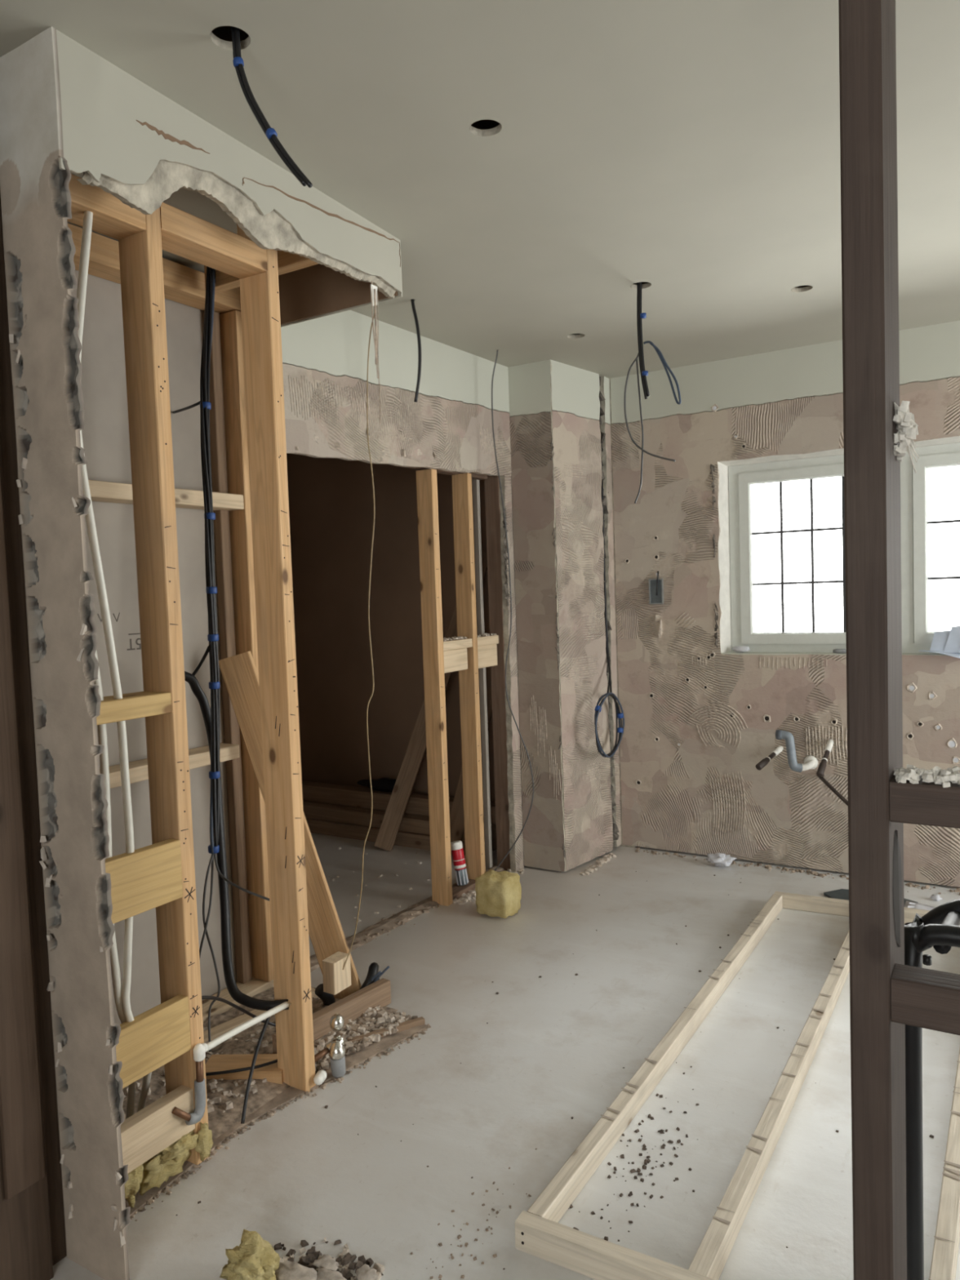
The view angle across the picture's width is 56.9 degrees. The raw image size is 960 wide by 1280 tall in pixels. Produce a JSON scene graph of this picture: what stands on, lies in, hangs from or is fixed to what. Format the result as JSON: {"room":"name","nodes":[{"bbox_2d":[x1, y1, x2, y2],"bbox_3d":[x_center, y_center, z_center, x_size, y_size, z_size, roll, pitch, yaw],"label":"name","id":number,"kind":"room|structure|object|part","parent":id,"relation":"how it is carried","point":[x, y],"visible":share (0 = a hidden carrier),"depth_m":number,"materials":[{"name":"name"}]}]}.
{"room":"kitchen under renovation","nodes":[
{"label":"kitchen under renovation","id":0,"kind":"room"},
{"bbox_2d":[71,269,237,1024],"bbox_3d":[-1.106,0.044,2.637,0.026,2.400,1.140,0,4,31],"label":"wall","id":1,"kind":"structure","parent":0,"point":[105,432],"depth_m":2.72,"materials":[{"name":"paper"}]},
{"bbox_2d":[97,612,119,622],"bbox_3d":[-1.099,-0.067,2.625,0.001,0.028,0.076,0,4,31],"label":"print","id":2,"kind":"object","parent":1,"relation":"attached to","point":[115,616],"depth_m":2.64},
{"bbox_2d":[56,29,402,327],"bbox_3d":[-0.744,-1.027,2.278,0.640,0.249,1.158,0,4,31],"label":"soffit","id":3,"kind":"structure","parent":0,"point":[132,142],"depth_m":2.00,"materials":[{"name":"white paint"}]},
{"bbox_3d":[-0.476,-1.108,2.776,0.530,0.160,0.008,0,4,31],"label":"panel","id":4,"kind":"part","parent":3,"relation":"part of","materials":[{"name":"brown wood"}]},
{"bbox_2d":[342,284,374,969],"bbox_3d":[-0.355,0.005,2.679,0.234,2.059,0.050,0,4,31],"label":"wire","id":5,"kind":"object","parent":3,"relation":"hanging from","point":[373,284],"visible":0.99,"depth_m":2.66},
{"bbox_2d":[322,951,351,995],"bbox_3d":[-0.451,1.048,2.789,0.050,0.099,0.081,0,4,31],"label":"wood block","id":6,"kind":"object","parent":5,"relation":"attached to","point":[335,980],"visible":1,"depth_m":2.76,"materials":[{"name":"brown wood"}]},
{"bbox_2d":[370,280,380,424],"bbox_3d":[-0.298,-0.824,2.547,0.013,0.400,0.032,0,4,31],"label":"tape","id":7,"kind":"object","parent":3,"relation":"hanging from","point":[374,294],"visible":1,"depth_m":2.54,"materials":[{"name":"white plastic"}]},
{"bbox_2d":[286,453,495,801],"bbox_3d":[-0.656,-0.229,5.323,2.540,2.620,0.180,0,4,31],"label":"wall","id":8,"kind":"structure","parent":0,"point":[331,500],"depth_m":5.25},
{"bbox_2d":[280,310,524,872],"bbox_3d":[-0.282,-0.149,3.622,0.149,2.620,1.540,0,4,31],"label":"wall","id":9,"kind":"structure","parent":0,"point":[449,426],"depth_m":3.55,"materials":[{"name":"paint"}]},
{"bbox_2d":[0,0,959,378],"bbox_3d":[-0.205,-1.140,1.587,7.200,0.016,6.240,0,4,31],"label":"ceiling","id":10,"kind":"structure","parent":0,"point":[687,149],"depth_m":2.10,"materials":[{"name":"white paint"}]},
{"bbox_2d":[199,266,269,1052],"bbox_3d":[-0.775,-0.017,2.550,0.201,2.413,0.415,-3,3,-24],"label":"cable bundle","id":11,"kind":"object","parent":10,"relation":"hanging from","point":[205,404],"visible":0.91,"depth_m":2.62,"materials":[{"name":"black plastic"}]},
{"bbox_2d":[172,400,199,413],"bbox_3d":[-0.899,-0.734,2.728,0.020,0.054,0.240,-5,4,-42],"label":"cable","id":12,"kind":"object","parent":11,"relation":"attached to","point":[197,402],"visible":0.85,"depth_m":2.72,"materials":[{"name":"black plastic"}]},
{"bbox_2d":[191,641,211,675],"bbox_3d":[-0.824,0.043,2.621,0.077,0.139,0.016,-2,3,3],"label":"branch","id":13,"kind":"object","parent":11,"relation":"attached to","point":[206,651],"visible":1,"depth_m":2.62,"materials":[{"name":"black plastic"}]},
{"bbox_2d":[231,26,312,187],"bbox_3d":[-0.385,-0.998,1.620,0.184,0.379,0.019,0,4,31],"label":"cable","id":14,"kind":"object","parent":10,"relation":"hanging from","point":[271,134],"visible":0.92,"depth_m":1.63,"materials":[{"name":"black plastic"}]},
{"bbox_2d":[410,298,421,402],"bbox_3d":[-0.228,-1.068,3.179,0.038,0.421,0.013,0,4,31],"label":"cable","id":15,"kind":"object","parent":10,"relation":"hanging from","point":[411,300],"visible":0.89,"depth_m":3.17,"materials":[{"name":"black plastic"}]},
{"bbox_2d":[211,26,808,288],"bbox_3d":[-0.213,-1.372,1.575,7.200,0.040,6.240,0,4,31],"label":"ceiling holes","id":16,"kind":"object","parent":10,"relation":"in","point":[224,33],"depth_m":2.01,"materials":[{"name":"black"}]},
{"bbox_2d":[491,350,533,871],"bbox_3d":[0.093,-0.105,3.957,0.251,2.450,0.025,-1,3,17],"label":"cable","id":17,"kind":"object","parent":10,"relation":"hanging from","point":[496,350],"visible":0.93,"depth_m":3.93,"materials":[{"name":"grey plastic"}]},
{"bbox_2d":[623,281,681,503],"bbox_3d":[0.602,-0.900,3.109,0.210,0.826,0.022,0,4,31],"label":"cable","id":18,"kind":"object","parent":10,"relation":"hanging from","point":[640,315],"visible":0.94,"depth_m":3.12,"materials":[{"name":"black plastic"}]},
{"bbox_2d":[50,832,959,1279],"bbox_3d":[-0.120,1.315,1.722,7.200,0.136,6.240,0,4,31],"label":"floor","id":19,"kind":"structure","parent":0,"point":[555,1047],"depth_m":2.36,"materials":[{"name":"grey concrete"}]},
{"bbox_2d":[0,26,130,1279],"bbox_3d":[-0.800,0.082,1.750,0.201,2.400,0.081,0,4,31],"label":"wall strip","id":20,"kind":"object","parent":19,"relation":"on","point":[40,250],"visible":1,"depth_m":1.72,"materials":[{"name":"paint"}]},
{"bbox_2d":[124,1122,213,1208],"bbox_3d":[-0.737,1.179,2.041,0.096,0.154,0.235,1,4,40],"label":"roll","id":21,"kind":"object","parent":19,"relation":"on","point":[169,1162],"visible":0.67,"depth_m":2.03,"materials":[{"name":"yellow glass"}]},
{"bbox_2d":[67,222,273,1023],"bbox_3d":[-1.052,0.052,2.598,0.101,2.386,1.028,0,4,31],"label":"frame","id":22,"kind":"object","parent":19,"relation":"on","point":[184,285],"visible":0.46,"depth_m":2.96,"materials":[{"name":"brown wood"}]},
{"bbox_3d":[-1.092,-1.098,2.534,0.101,0.081,1.028,0,4,31],"label":"plate","id":23,"kind":"part","parent":22,"relation":"part of","materials":[{"name":"brown wood"}]},
{"bbox_3d":[-0.998,1.221,2.683,0.101,0.039,0.978,0,4,31],"label":"sole plate","id":24,"kind":"part","parent":22,"relation":"part of","materials":[{"name":"brown wood"}]},
{"bbox_2d":[66,173,315,1173],"bbox_3d":[-0.700,0.057,2.146,0.106,2.400,0.622,0,4,31],"label":"frame","id":25,"kind":"object","parent":19,"relation":"on","point":[160,875],"visible":0.94,"depth_m":2.08,"materials":[{"name":"brown wood"}]},
{"bbox_2d":[76,171,151,1112],"bbox_3d":[-0.827,0.105,2.010,0.077,2.234,0.260,-3,3,-15],"label":"pipe","id":26,"kind":"object","parent":25,"relation":"attached to","point":[88,215],"visible":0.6,"depth_m":1.92,"materials":[{"name":"white plastic"}]},
{"bbox_2d":[93,650,136,1119],"bbox_3d":[-0.840,0.106,1.987,0.084,2.232,0.240,-3,3,-12],"label":"pipe","id":27,"kind":"object","parent":25,"relation":"attached to","point":[102,732],"visible":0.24,"depth_m":1.93,"materials":[{"name":"white plastic"}]},
{"bbox_3d":[-0.744,1.111,2.009,0.041,0.099,0.206,0,4,31],"label":"rail","id":28,"kind":"part","parent":25,"relation":"part of","materials":[{"name":"brown wood"}]},
{"bbox_2d":[171,1000,290,1125],"bbox_3d":[-0.603,1.029,2.223,0.042,0.178,0.441,-1,3,25],"label":"pipe","id":29,"kind":"object","parent":25,"relation":"attached to","point":[199,1050],"visible":1,"depth_m":2.08,"materials":[{"name":"grey plastic"}]},
{"bbox_2d":[184,671,288,1010],"bbox_3d":[-0.711,0.551,2.517,0.103,0.930,0.423,-5,4,-45],"label":"conduit","id":30,"kind":"object","parent":25,"relation":"attached to","point":[237,995],"visible":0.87,"depth_m":2.56,"materials":[{"name":"black plastic"}]},
{"bbox_2d":[201,995,275,1026],"bbox_3d":[-0.645,0.984,2.334,0.048,0.272,0.409,-1,3,16],"label":"loose cable","id":31,"kind":"object","parent":25,"relation":"hanging from","point":[212,997],"visible":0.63,"depth_m":2.35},
{"bbox_2d":[240,1006,271,1124],"bbox_3d":[-0.588,1.111,2.326,0.014,0.217,0.194,-1,3,12],"label":"loose cable","id":32,"kind":"object","parent":25,"relation":"hanging from","point":[245,1104],"visible":0.84,"depth_m":2.31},
{"bbox_2d":[219,1229,279,1279],"bbox_3d":[-0.453,1.227,1.744,0.138,0.092,0.118,0,4,31],"label":"scrap","id":33,"kind":"object","parent":19,"relation":"on","point":[255,1258],"visible":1,"depth_m":1.73,"materials":[{"name":"yellow glass"}]},
{"bbox_2d":[122,986,398,1187],"bbox_3d":[-0.720,1.215,2.573,0.470,0.031,0.980,0,4,31],"label":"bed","id":34,"kind":"object","parent":19,"relation":"on","point":[219,1122],"visible":0.27,"depth_m":2.43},
{"bbox_2d":[205,1058,277,1075],"bbox_3d":[-0.667,1.191,2.469,0.276,0.026,0.067,-2,3,-8],"label":"loose cable","id":35,"kind":"object","parent":34,"relation":"on","point":[274,1061],"visible":0.55,"depth_m":2.44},
{"bbox_2d":[204,1053,283,1084],"bbox_3d":[-0.659,1.214,2.500,0.228,0.046,0.095,-2,3,3],"label":"timber offcut","id":36,"kind":"object","parent":34,"relation":"on","point":[215,1063],"visible":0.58,"depth_m":2.48,"materials":[{"name":"brown wood"}]},
{"bbox_2d":[122,996,379,1112],"bbox_3d":[-0.686,1.206,2.649,0.427,0.027,0.772,0,4,31],"label":"rubble","id":37,"kind":"object","parent":34,"relation":"on","point":[228,1105],"visible":0.27,"depth_m":2.44,"materials":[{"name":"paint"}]},
{"bbox_2d":[203,986,317,1042],"bbox_3d":[-0.705,1.191,2.808,0.051,0.025,0.430,1,5,43],"label":"batten","id":38,"kind":"object","parent":34,"relation":"on","point":[215,1032],"visible":0.19,"depth_m":2.73,"materials":[{"name":"brown wood"}]},
{"bbox_2d":[315,983,335,1005],"bbox_3d":[-0.499,1.165,2.877,0.049,0.110,0.084,0,4,31],"label":"hose","id":39,"kind":"object","parent":34,"relation":"on","point":[327,999],"visible":0.55,"depth_m":2.85,"materials":[{"name":"black rubber"}]},
{"bbox_2d":[314,1004,417,1071],"bbox_3d":[-0.387,1.206,2.661,0.203,0.022,0.438,0,4,31],"label":"rubble","id":40,"kind":"object","parent":34,"relation":"on","point":[362,1044],"visible":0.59,"depth_m":2.72,"materials":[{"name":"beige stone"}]},
{"bbox_2d":[129,1023,431,1221],"bbox_3d":[-0.486,1.238,2.375,0.110,0.013,1.035,0,4,37],"label":"rubble","id":41,"kind":"object","parent":19,"relation":"on","point":[177,1180],"visible":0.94,"depth_m":2.30,"materials":[{"name":"stone"}]},
{"bbox_2d":[218,650,361,999],"bbox_3d":[-0.616,0.626,2.908,0.420,1.194,0.043,-2,3,-7],"label":"board","id":42,"kind":"object","parent":19,"relation":"on","point":[239,672],"visible":0.48,"depth_m":2.90,"materials":[{"name":"brown wood"}]},
{"bbox_2d":[274,1237,384,1279],"bbox_3d":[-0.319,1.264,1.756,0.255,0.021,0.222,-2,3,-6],"label":"rubble","id":43,"kind":"object","parent":19,"relation":"on","point":[312,1255],"visible":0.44,"depth_m":1.80,"materials":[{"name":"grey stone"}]},
{"bbox_2d":[275,1260,316,1279],"bbox_3d":[-0.364,1.257,1.741,0.134,0.026,0.071,0,4,31],"label":"lump","id":44,"kind":"object","parent":43,"relation":"on","point":[286,1270],"visible":0.87,"depth_m":1.75,"materials":[{"name":"beige stone"}]},
{"bbox_2d":[311,1254,338,1271],"bbox_3d":[-0.307,1.254,1.779,0.057,0.023,0.037,0,4,31],"label":"lump","id":45,"kind":"object","parent":43,"relation":"on","point":[326,1261],"visible":0.86,"depth_m":1.77,"materials":[{"name":"beige stone"}]},
{"bbox_2d":[316,1267,346,1279],"bbox_3d":[-0.292,1.257,1.731,0.085,0.022,0.052,0,4,31],"label":"lump","id":46,"kind":"object","parent":43,"relation":"on","point":[322,1273],"visible":1,"depth_m":1.74,"materials":[{"name":"beige stone"}]},
{"bbox_2d":[313,1013,346,1084],"bbox_3d":[-0.419,1.148,2.478,0.073,0.155,0.142,0,4,31],"label":"valve","id":47,"kind":"object","parent":19,"relation":"on","point":[335,1048],"visible":1,"depth_m":2.47,"materials":[{"name":"grey metal"}]},
{"bbox_3d":[-0.408,1.089,2.526,0.042,0.044,0.042,0,4,31],"label":"handle","id":48,"kind":"part","parent":47,"relation":"part of","materials":[{"name":"silver metal"}]},
{"bbox_2d":[271,977,391,1053],"bbox_3d":[-0.448,1.170,2.745,0.037,0.078,0.464,0,3,37],"label":"timber offcut","id":49,"kind":"object","parent":19,"relation":"on","point":[353,1006],"visible":0.62,"depth_m":2.78,"materials":[{"name":"brown wood"}]},
{"bbox_2d":[355,1263,377,1279],"bbox_3d":[-0.224,1.253,1.744,0.046,0.023,0.037,0,4,31],"label":"lump","id":50,"kind":"object","parent":19,"relation":"on","point":[364,1273],"visible":1,"depth_m":1.74,"materials":[{"name":"beige stone"}]},
{"bbox_2d":[359,962,379,990],"bbox_3d":[-0.366,1.139,2.990,0.057,0.091,0.158,-1,3,10],"label":"hose","id":51,"kind":"object","parent":19,"relation":"on","point":[373,969],"visible":0.68,"depth_m":2.95,"materials":[{"name":"black rubber"}]},
{"bbox_2d":[371,970,381,980],"bbox_3d":[-0.358,1.141,2.937,0.065,0.088,0.011,-2,3,1],"label":"cable","id":52,"kind":"object","parent":51,"relation":"on","point":[380,971],"visible":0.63,"depth_m":2.93,"materials":[{"name":"plastic"}]},
{"bbox_2d":[373,965,389,982],"bbox_3d":[-0.339,1.134,2.938,0.083,0.102,0.008,-2,3,-8],"label":"cable","id":53,"kind":"object","parent":51,"relation":"on","point":[388,966],"visible":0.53,"depth_m":2.94,"materials":[{"name":"plastic"}]},
{"bbox_2d":[314,902,439,955],"bbox_3d":[-0.407,1.170,3.539,0.160,0.022,0.764,0,4,31],"label":"rubble","id":54,"kind":"object","parent":19,"relation":"on","point":[437,905],"visible":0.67,"depth_m":3.60,"materials":[{"name":"stone"}]},
{"bbox_2d":[324,845,430,921],"bbox_3d":[-0.864,1.150,4.181,1.348,0.017,1.308,0,4,31],"label":"crumbs","id":55,"kind":"object","parent":19,"relation":"on","point":[419,862],"visible":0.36,"depth_m":4.18,"materials":[{"name":"paint"}]},
{"bbox_2d":[347,1016,425,1042],"bbox_3d":[-0.286,1.202,2.718,0.251,0.021,0.022,-4,4,-30],"label":"plank offcut","id":56,"kind":"object","parent":19,"relation":"on","point":[413,1023],"visible":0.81,"depth_m":2.73,"materials":[{"name":"brown wood"}]},
{"bbox_2d":[306,817,497,855],"bbox_3d":[-0.788,1.064,5.085,1.960,0.076,0.191,0,4,31],"label":"plank","id":57,"kind":"object","parent":19,"relation":"on","point":[408,839],"visible":0.31,"depth_m":4.89,"materials":[{"name":"brown wood"}]},
{"bbox_2d":[302,800,496,842],"bbox_3d":[-0.759,0.988,5.055,1.940,0.074,0.141,0,4,31],"label":"plank","id":58,"kind":"object","parent":57,"relation":"on","point":[419,824],"visible":0.31,"depth_m":4.93,"materials":[{"name":"brown wood"}]},
{"bbox_2d":[302,781,496,824],"bbox_3d":[-0.763,0.900,5.116,2.070,0.094,0.091,0,4,31],"label":"plank","id":59,"kind":"object","parent":58,"relation":"on","point":[351,796],"visible":0.35,"depth_m":5.02,"materials":[{"name":"brown wood"}]},
{"bbox_2d":[356,777,395,791],"bbox_3d":[-0.547,0.813,4.977,0.349,0.081,0.082,0,4,31],"label":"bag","id":60,"kind":"object","parent":59,"relation":"on","point":[384,784],"visible":0.73,"depth_m":4.95,"materials":[{"name":"black plastic"}]},
{"bbox_2d":[373,551,487,851],"bbox_3d":[-0.248,0.317,4.708,0.690,1.586,0.066,-3,3,-10],"label":"board","id":61,"kind":"object","parent":19,"relation":"on","point":[415,750],"visible":0.53,"depth_m":4.68,"materials":[{"name":"brown wood"}]},
{"bbox_2d":[385,463,510,906],"bbox_3d":[-0.294,0.200,3.662,0.131,1.921,1.471,0,4,31],"label":"frame","id":62,"kind":"object","parent":19,"relation":"on","point":[468,652],"visible":0.94,"depth_m":4.01,"materials":[{"name":"brown wood"}]},
{"bbox_3d":[-0.355,-0.735,3.599,0.051,0.043,1.420,0,4,31],"label":"head plate","id":63,"kind":"part","parent":62,"relation":"part of","materials":[{"name":"brown wood"}]},
{"bbox_2d":[450,840,468,885],"bbox_3d":[-0.093,1.008,4.006,0.083,0.199,0.056,0,4,31],"label":"spray can","id":64,"kind":"object","parent":62,"relation":"on","point":[456,846],"visible":0.99,"depth_m":3.98,"materials":[{"name":"red metal"}]},
{"bbox_3d":[-0.093,1.124,3.979,0.074,0.029,0.234,0,4,31],"label":"sole plate","id":65,"kind":"part","parent":62,"relation":"part of","materials":[{"name":"brown wood"}]},
{"bbox_2d":[449,666,492,855],"bbox_3d":[-0.023,0.543,4.632,0.463,1.117,0.082,-4,4,-37],"label":"board","id":66,"kind":"object","parent":19,"relation":"on","point":[456,815],"visible":0.23,"depth_m":4.57,"materials":[{"name":"brown wood"}]},
{"bbox_2d":[410,1148,537,1279],"bbox_3d":[-0.002,1.248,1.894,0.160,0.007,0.572,0,4,31],"label":"crumbs","id":67,"kind":"object","parent":19,"relation":"on","point":[459,1236],"visible":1,"depth_m":1.84,"materials":[{"name":"grey stone"}]},
{"bbox_2d":[452,868,524,904],"bbox_3d":[0.045,1.124,4.066,0.110,0.026,0.538,0,4,31],"label":"rubble","id":68,"kind":"object","parent":19,"relation":"on","point":[460,900],"visible":0.39,"depth_m":3.92,"materials":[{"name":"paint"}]},
{"bbox_2d":[475,868,521,918],"bbox_3d":[0.078,1.060,3.700,0.164,0.173,0.147,0,4,31],"label":"block","id":69,"kind":"object","parent":19,"relation":"on","point":[498,894],"visible":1,"depth_m":3.65,"materials":[{"name":"yellow glass"}]},
{"bbox_2d":[176,871,933,1269],"bbox_3d":[0.648,1.180,2.725,1.452,0.009,2.833,0,4,31],"label":"crumbs","id":70,"kind":"object","parent":19,"relation":"on","point":[700,971],"visible":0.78,"depth_m":2.44,"materials":[{"name":"grey stone"}]},
{"bbox_2d":[507,333,635,871],"bbox_3d":[0.501,-0.222,4.454,0.380,2.620,0.741,0,4,31],"label":"wall pier","id":71,"kind":"object","parent":19,"relation":"on","point":[560,414],"visible":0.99,"depth_m":4.23,"materials":[{"name":"paint"}]},
{"bbox_2d":[594,480,624,757],"bbox_3d":[0.585,-0.118,4.300,0.103,1.376,0.352,0,4,31],"label":"cable coil","id":72,"kind":"object","parent":71,"relation":"hanging from","point":[620,730],"visible":1,"depth_m":4.40,"materials":[{"name":"black plastic"}]},
{"bbox_2d":[579,853,616,875],"bbox_3d":[0.581,1.092,4.323,0.058,0.026,0.368,0,4,31],"label":"rubble","id":73,"kind":"object","parent":19,"relation":"on","point":[599,863],"visible":1,"depth_m":4.30,"materials":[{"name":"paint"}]},
{"bbox_2d":[568,1072,698,1241],"bbox_3d":[0.335,1.230,1.995,0.268,0.011,1.023,0,4,31],"label":"crumbs","id":74,"kind":"object","parent":19,"relation":"on","point":[661,1131],"visible":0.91,"depth_m":2.07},
{"bbox_2d":[706,852,736,866],"bbox_3d":[1.149,1.047,4.226,0.140,0.068,0.090,0,4,31],"label":"rag","id":75,"kind":"object","parent":19,"relation":"on","point":[718,859],"visible":1,"depth_m":4.21,"materials":[{"name":"white fabric"}]},
{"bbox_2d":[515,891,959,1279],"bbox_3d":[1.151,1.147,2.496,1.137,0.061,2.288,0,4,31],"label":"frame","id":76,"kind":"object","parent":19,"relation":"on","point":[539,1233],"visible":0.87,"depth_m":2.01,"materials":[{"name":"brown wood"}]},
{"bbox_3d":[0.674,1.150,2.752,0.042,0.059,2.146,0,4,31],"label":"rail","id":77,"kind":"part","parent":76,"relation":"part of","materials":[{"name":"brown wood"}]},
{"bbox_3d":[0.963,1.150,2.577,0.042,0.059,2.146,0,4,31],"label":"rail","id":78,"kind":"part","parent":76,"relation":"part of","materials":[{"name":"brown wood"}]},
{"bbox_3d":[1.300,1.150,2.371,0.042,0.058,2.146,0,4,31],"label":"rail","id":79,"kind":"part","parent":76,"relation":"part of","materials":[{"name":"brown wood"}]},
{"bbox_2d":[635,847,959,895],"bbox_3d":[1.751,1.075,3.911,2.284,0.021,0.130,0,4,31],"label":"rubble","id":80,"kind":"object","parent":19,"relation":"on","point":[767,866],"visible":0.77,"depth_m":4.11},
{"bbox_2d":[823,888,917,906],"bbox_3d":[1.638,1.085,3.724,0.362,0.010,0.148,-1,3,23],"label":"sheet","id":81,"kind":"object","parent":19,"relation":"on","point":[842,894],"visible":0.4,"depth_m":3.77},
{"bbox_2d":[838,0,959,1279],"bbox_3d":[1.052,0.073,0.740,1.374,2.400,0.146,0,4,31],"label":"stud frame","id":82,"kind":"structure","parent":19,"relation":"on","point":[887,994],"depth_m":1.02,"materials":[{"name":"brown wood"}]},
{"bbox_2d":[893,764,959,787],"bbox_3d":[0.649,0.147,0.946,0.382,0.039,0.055,0,4,31],"label":"rubble","id":83,"kind":"object","parent":82,"relation":"on","point":[913,774],"visible":1,"depth_m":1.02,"materials":[{"name":"white stone"}]},
{"bbox_2d":[904,900,935,910],"bbox_3d":[1.833,1.081,3.533,0.281,0.021,0.132,-1,3,20],"label":"paper sheet","id":84,"kind":"object","parent":19,"relation":"on","point":[911,904],"visible":0.37,"depth_m":3.58,"materials":[{"name":"white paper"}]},
{"bbox_2d":[904,898,959,1279],"bbox_3d":[0.938,0.828,1.369,0.556,0.834,0.352,0,4,31],"label":"pipe","id":85,"kind":"object","parent":19,"relation":"on","point":[939,928],"visible":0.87,"depth_m":1.34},
{"bbox_2d":[929,893,942,901],"bbox_3d":[1.901,1.072,3.687,0.030,0.026,0.044,-4,4,-35],"label":"flake","id":86,"kind":"object","parent":19,"relation":"on","point":[936,897],"visible":1,"depth_m":3.68,"materials":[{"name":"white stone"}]},
{"bbox_2d":[610,320,959,887],"bbox_3d":[2.420,-0.241,3.586,4.800,2.620,0.224,0,4,31],"label":"wall","id":87,"kind":"structure","parent":0,"point":[700,720],"depth_m":4.24,"materials":[{"name":"paint"}]},
{"bbox_2d":[648,570,663,604],"bbox_3d":[0.875,-0.261,4.412,0.071,0.164,0.019,0,4,31],"label":"box","id":88,"kind":"object","parent":87,"relation":"attached to","point":[655,585],"visible":1,"depth_m":4.42,"materials":[{"name":"metal"}]},
{"bbox_2d":[755,746,783,770],"bbox_3d":[1.339,0.545,4.093,0.194,0.088,0.029,-4,4,-38],"label":"pipe tail","id":89,"kind":"object","parent":87,"relation":"attached to","point":[763,762],"visible":1,"depth_m":4.07,"materials":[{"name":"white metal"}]},
{"bbox_2d":[775,729,817,772],"bbox_3d":[1.448,0.503,4.027,0.221,0.200,0.098,-3,3,-22],"label":"pipe","id":90,"kind":"object","parent":87,"relation":"attached to","point":[810,762],"visible":1,"depth_m":3.99,"materials":[{"name":"grey plastic"}]},
{"bbox_2d":[816,739,833,777],"bbox_3d":[1.544,0.527,3.960,0.029,0.140,0.198,0,4,37],"label":"pipe tail","id":91,"kind":"object","parent":87,"relation":"attached to","point":[822,766],"visible":1,"depth_m":3.94,"materials":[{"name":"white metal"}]},
{"bbox_2d":[816,773,848,805],"bbox_3d":[1.620,0.714,3.905,0.037,0.211,0.370,-3,3,-21],"label":"cable","id":92,"kind":"object","parent":87,"relation":"attached to","point":[822,779],"visible":0.46,"depth_m":3.96,"materials":[{"name":"black plastic"}]},
{"bbox_2d":[717,435,959,655],"bbox_3d":[2.166,-0.397,3.718,2.350,0.965,0.152,0,4,31],"label":"window","id":93,"kind":"structure","parent":87,"relation":"in","point":[737,478],"depth_m":4.12,"materials":[{"name":"paint"}]},
{"bbox_2d":[731,645,750,653],"bbox_3d":[1.254,0.045,4.266,0.094,0.032,0.050,0,4,31],"label":"cloth","id":94,"kind":"object","parent":93,"relation":"on","point":[740,649],"visible":1,"depth_m":4.25,"materials":[{"name":"white fabric"}]},
{"bbox_3d":[1.546,-0.390,4.124,0.655,0.816,0.055,0,4,31],"label":"sash","id":95,"kind":"part","parent":93,"relation":"part of","materials":[{"name":"paint"}]},
{"bbox_3d":[1.555,-0.392,4.139,0.755,0.900,0.070,0,4,31],"label":"frame","id":96,"kind":"part","parent":93,"relation":"part of","materials":[{"name":"paint"}]},
{"bbox_3d":[2.181,0.073,3.713,2.320,0.027,0.097,0,4,31],"label":"sill","id":97,"kind":"part","parent":93,"relation":"part of","materials":[{"name":"white wood"}]},
{"bbox_2d":[832,648,846,653],"bbox_3d":[1.639,0.050,4.034,0.061,0.021,0.026,0,4,31],"label":"clip","id":98,"kind":"object","parent":93,"relation":"on","point":[835,651],"visible":0.88,"depth_m":4.02,"materials":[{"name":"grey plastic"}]},
{"bbox_3d":[2.200,-0.393,3.746,0.755,0.900,0.070,0,4,31],"label":"frame","id":99,"kind":"part","parent":93,"relation":"part of","materials":[{"name":"paint"}]},
{"bbox_3d":[2.191,-0.391,3.731,0.655,0.816,0.055,0,4,31],"label":"sash","id":100,"kind":"part","parent":93,"relation":"part of","materials":[{"name":"paint"}]},
{"bbox_2d":[918,649,959,657],"bbox_3d":[2.066,0.063,3.716,0.400,0.039,0.090,0,4,31],"label":"paper sheet","id":101,"kind":"object","parent":93,"relation":"on","point":[954,655],"visible":1,"depth_m":3.75,"materials":[{"name":"white paper"}]},
{"bbox_2d":[929,630,950,652],"bbox_3d":[1.989,0.005,3.811,0.099,0.095,0.038,0,4,34],"label":"fold","id":102,"kind":"object","parent":101,"relation":"on","point":[940,639],"visible":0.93,"depth_m":3.82,"materials":[{"name":"white paper"}]},
{"bbox_2d":[943,626,959,653],"bbox_3d":[2.037,-0.006,3.773,0.111,0.117,0.038,0,4,34],"label":"fold","id":103,"kind":"object","parent":101,"relation":"on","point":[953,645],"visible":1,"depth_m":3.78,"materials":[{"name":"white paper"}]},
{"bbox_3d":[-2.195,0.055,1.107,0.100,2.620,3.000,0,4,31],"label":"wall","id":104,"kind":"structure","parent":0,"visible":0},
{"bbox_2d":[0,191,66,1279],"bbox_3d":[-1.290,0.097,1.779,0.747,2.400,0.441,0,4,31],"label":"trim","id":105,"kind":"structure","parent":104,"relation":"attached to","point":[33,1237],"depth_m":1.73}
]}

